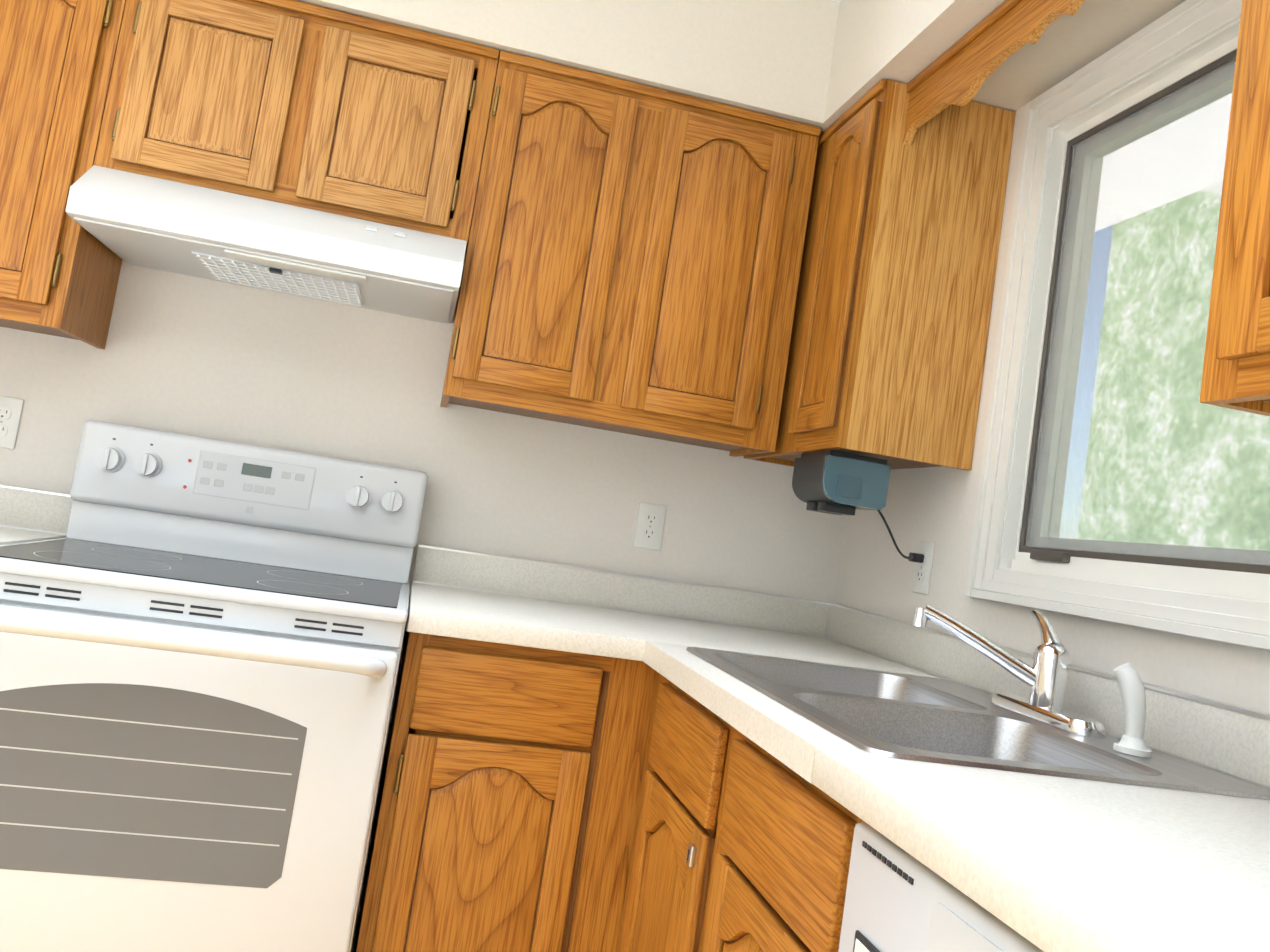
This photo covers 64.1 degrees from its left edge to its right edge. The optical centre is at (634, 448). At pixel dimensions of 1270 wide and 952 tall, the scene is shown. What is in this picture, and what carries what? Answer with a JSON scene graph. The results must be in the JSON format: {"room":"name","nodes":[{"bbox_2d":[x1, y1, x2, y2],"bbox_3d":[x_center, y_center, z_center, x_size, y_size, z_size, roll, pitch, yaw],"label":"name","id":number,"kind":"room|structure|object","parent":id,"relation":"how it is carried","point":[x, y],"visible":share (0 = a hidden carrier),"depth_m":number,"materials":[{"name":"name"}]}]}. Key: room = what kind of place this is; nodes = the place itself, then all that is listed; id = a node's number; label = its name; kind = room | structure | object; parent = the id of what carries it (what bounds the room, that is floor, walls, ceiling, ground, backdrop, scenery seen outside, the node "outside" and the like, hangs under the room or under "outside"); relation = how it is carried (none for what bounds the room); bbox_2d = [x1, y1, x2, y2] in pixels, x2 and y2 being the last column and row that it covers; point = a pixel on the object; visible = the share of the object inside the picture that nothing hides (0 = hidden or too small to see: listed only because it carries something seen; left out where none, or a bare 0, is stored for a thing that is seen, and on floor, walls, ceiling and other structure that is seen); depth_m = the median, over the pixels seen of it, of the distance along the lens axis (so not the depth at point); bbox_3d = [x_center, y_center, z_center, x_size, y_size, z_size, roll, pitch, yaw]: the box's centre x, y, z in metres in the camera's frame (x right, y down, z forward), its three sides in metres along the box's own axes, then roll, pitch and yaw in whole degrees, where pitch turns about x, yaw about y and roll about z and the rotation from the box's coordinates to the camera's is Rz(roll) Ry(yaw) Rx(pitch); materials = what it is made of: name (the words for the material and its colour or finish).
{"room":"kitchen","nodes":[
{"label":"kitchen","id":0,"kind":"room"},
{"bbox_2d":[0,484,72,544],"bbox_3d":[-1.589,0.095,1.932,0.756,0.131,0.650,10,-5,-11],"label":"countertop","id":1,"kind":"structure","parent":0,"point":[26,514],"depth_m":2.29,"materials":[{"name":"laminate"}]},
{"bbox_2d":[0,165,844,951],"bbox_3d":[-1.424,-0.126,2.374,4.320,2.440,0.120,10,-5,-11],"label":"wall","id":2,"kind":"structure","parent":0,"point":[218,359],"depth_m":2.49,"materials":[{"name":"paint"}]},
{"bbox_2d":[0,396,23,448],"bbox_3d":[-1.438,-0.061,2.301,0.072,0.116,0.008,10,-5,-11],"label":"electrical outlet","id":3,"kind":"object","parent":2,"relation":"attached to","point":[10,411],"visible":1,"depth_m":2.30,"materials":[{"name":"white plastic"}]},
{"bbox_2d":[0,0,125,349],"bbox_3d":[-1.477,-0.682,2.161,0.697,0.785,0.322,10,-5,-11],"label":"upper cabinet","id":4,"kind":"object","parent":2,"relation":"attached to","point":[60,268],"visible":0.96,"depth_m":2.06,"materials":[{"name":"brown wood"}]},
{"bbox_2d":[94,0,499,252],"bbox_3d":[-0.740,-0.730,2.321,0.772,0.443,0.322,10,-5,-11],"label":"upper cabinet","id":5,"kind":"object","parent":2,"relation":"attached to","point":[306,105],"visible":1,"depth_m":2.17,"materials":[{"name":"brown wood"}]},
{"bbox_2d":[66,165,466,323],"bbox_3d":[-0.772,-0.440,2.251,0.764,0.146,0.419,10,-5,-11],"label":"range hood","id":6,"kind":"object","parent":5,"relation":"attached to","point":[169,226],"visible":1,"depth_m":2.09,"materials":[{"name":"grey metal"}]},
{"bbox_2d":[440,51,820,456],"bbox_3d":[-0.018,-0.436,2.461,0.772,0.785,0.322,10,-5,-11],"label":"upper cabinet","id":7,"kind":"object","parent":2,"relation":"attached to","point":[633,259],"visible":1,"depth_m":2.31,"materials":[{"name":"brown wood"}]},
{"bbox_2d":[633,502,665,550],"bbox_3d":[0.038,0.200,2.605,0.072,0.116,0.008,10,-5,-11],"label":"electrical outlet","id":8,"kind":"object","parent":2,"relation":"attached to","point":[649,526],"visible":1,"depth_m":2.60,"materials":[{"name":"white plastic"}]},
{"bbox_2d":[296,0,1185,133],"bbox_3d":[-1.077,-1.246,1.304,4.200,0.301,2.222,10,-5,-11],"label":"soffit","id":9,"kind":"structure","parent":0,"point":[823,65],"depth_m":2.29,"materials":[{"name":"beige paint"}]},
{"bbox_2d":[833,105,1269,713],"bbox_3d":[1.109,0.101,0.437,0.120,2.440,4.700,10,-5,-11],"label":"wall","id":10,"kind":"structure","parent":0,"point":[937,507],"depth_m":2.13,"materials":[{"name":"paint"}]},
{"bbox_2d":[744,79,1015,469],"bbox_3d":[0.545,-0.353,2.429,0.322,0.785,0.613,10,-5,-11],"label":"upper cabinet","id":11,"kind":"object","parent":10,"relation":"attached to","point":[889,337],"visible":0.98,"depth_m":2.14,"materials":[{"name":"brown wood"}]},
{"bbox_2d":[792,450,923,562],"bbox_3d":[0.512,0.130,2.237,0.290,0.205,0.191,10,-5,-11],"label":"can opener","id":12,"kind":"object","parent":11,"relation":"attached to","point":[834,482],"visible":1,"depth_m":2.15,"materials":[{"name":"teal plastic"}]},
{"bbox_2d":[903,0,1084,145],"bbox_3d":[0.679,-0.727,1.659,0.028,0.131,0.978,10,-5,-11],"label":"window valance","id":13,"kind":"object","parent":11,"relation":"attached to","point":[960,71],"visible":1,"depth_m":1.87,"materials":[{"name":"brown wood"}]},
{"bbox_2d":[911,541,934,594],"bbox_3d":[0.640,0.265,2.258,0.008,0.116,0.072,10,-5,-11],"label":"outlet","id":14,"kind":"object","parent":10,"relation":"attached to","point":[921,578],"visible":0.92,"depth_m":2.25,"materials":[{"name":"white plastic"}]},
{"bbox_2d":[965,0,1269,650],"bbox_3d":[0.891,-0.220,1.699,0.141,1.031,0.803,10,-5,-11],"label":"window","id":15,"kind":"structure","parent":10,"relation":"in","point":[1174,65],"depth_m":1.80,"materials":[{"name":"white paint"}]},
{"bbox_2d":[1095,95,1231,230],"bbox_3d":[1.437,-0.763,1.061,0.479,0.060,4.300,10,-5,-11],"label":"roof","id":16,"kind":"structure","parent":10,"relation":"attached to","point":[1169,159],"depth_m":2.35,"materials":[{"name":"white"}]},
{"bbox_2d":[1199,0,1269,415],"bbox_3d":[0.879,-0.429,0.867,0.322,0.785,0.621,10,-5,-11],"label":"upper cabinet","id":17,"kind":"object","parent":10,"relation":"attached to","point":[1236,371],"visible":1,"depth_m":1.07,"materials":[{"name":"brown wood"}]},
{"bbox_3d":[-1.047,1.035,0.095,4.520,0.100,5.020,10,-5,-11],"label":"floor","id":18,"kind":"structure","parent":0,"visible":0},
{"bbox_2d":[0,420,427,951],"bbox_3d":[-0.880,0.563,1.985,0.761,1.182,0.742,10,-5,-11],"label":"range","id":19,"kind":"object","parent":18,"relation":"on","point":[201,639],"visible":1,"depth_m":1.73,"materials":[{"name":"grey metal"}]},
{"bbox_2d":[353,632,657,951],"bbox_3d":[-0.018,0.870,2.241,1.088,0.876,0.628,10,-5,-11],"label":"base cabinet","id":20,"kind":"object","parent":18,"relation":"on","point":[508,802],"visible":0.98,"depth_m":1.89,"materials":[{"name":"brown wood"}]},
{"bbox_2d":[407,544,651,657],"bbox_3d":[-0.270,0.317,2.200,0.417,0.131,0.656,10,-5,-11],"label":"countertop","id":21,"kind":"structure","parent":20,"relation":"on","point":[454,593],"depth_m":2.35,"materials":[{"name":"laminate"}]},
{"bbox_2d":[617,673,865,951],"bbox_3d":[0.362,0.870,1.526,0.638,0.876,0.957,10,-5,-11],"label":"base cabinet","id":22,"kind":"object","parent":18,"relation":"on","point":[742,842],"visible":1,"depth_m":1.40,"materials":[{"name":"brown wood"}]},
{"bbox_2d":[620,574,1269,951],"bbox_3d":[0.421,0.369,1.547,0.678,0.131,2.216,10,-5,-11],"label":"countertop","id":23,"kind":"structure","parent":22,"relation":"on","point":[1054,864],"depth_m":1.04,"materials":[{"name":"laminate"}]},
{"bbox_2d":[686,647,1269,799],"bbox_3d":[0.429,0.479,1.548,0.556,0.174,0.816,10,-5,-11],"label":"sink","id":24,"kind":"object","parent":23,"relation":"in","point":[910,717],"visible":0.38,"depth_m":1.52,"materials":[{"name":"silver metal"}]},
{"bbox_2d":[911,604,1105,737],"bbox_3d":[0.575,0.330,1.586,0.231,0.168,0.250,10,-5,-11],"label":"faucet","id":25,"kind":"object","parent":24,"relation":"on","point":[1044,677],"visible":1,"depth_m":1.60,"materials":[{"name":"silver metal"}]},
{"bbox_2d":[1113,663,1151,757],"bbox_3d":[0.681,0.354,1.383,0.056,0.119,0.048,10,-5,-11],"label":"sprayer","id":26,"kind":"object","parent":24,"relation":"on","point":[1133,696],"visible":1,"depth_m":1.38,"materials":[{"name":"white plastic"}]},
{"bbox_2d":[838,823,1043,951],"bbox_3d":[0.520,0.835,0.740,0.639,0.866,0.620,10,-5,-11],"label":"dishwasher","id":27,"kind":"object","parent":18,"relation":"on","point":[898,898],"visible":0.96,"depth_m":0.90,"materials":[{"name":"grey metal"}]},
{"label":"outside","id":28,"kind":"structure","parent":0,"visible":0},
{"bbox_2d":[1077,183,1269,549],"bbox_3d":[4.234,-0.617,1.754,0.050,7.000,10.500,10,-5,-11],"label":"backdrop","id":29,"kind":"structure","parent":28,"point":[1171,390],"depth_m":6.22,"materials":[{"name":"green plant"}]}
]}

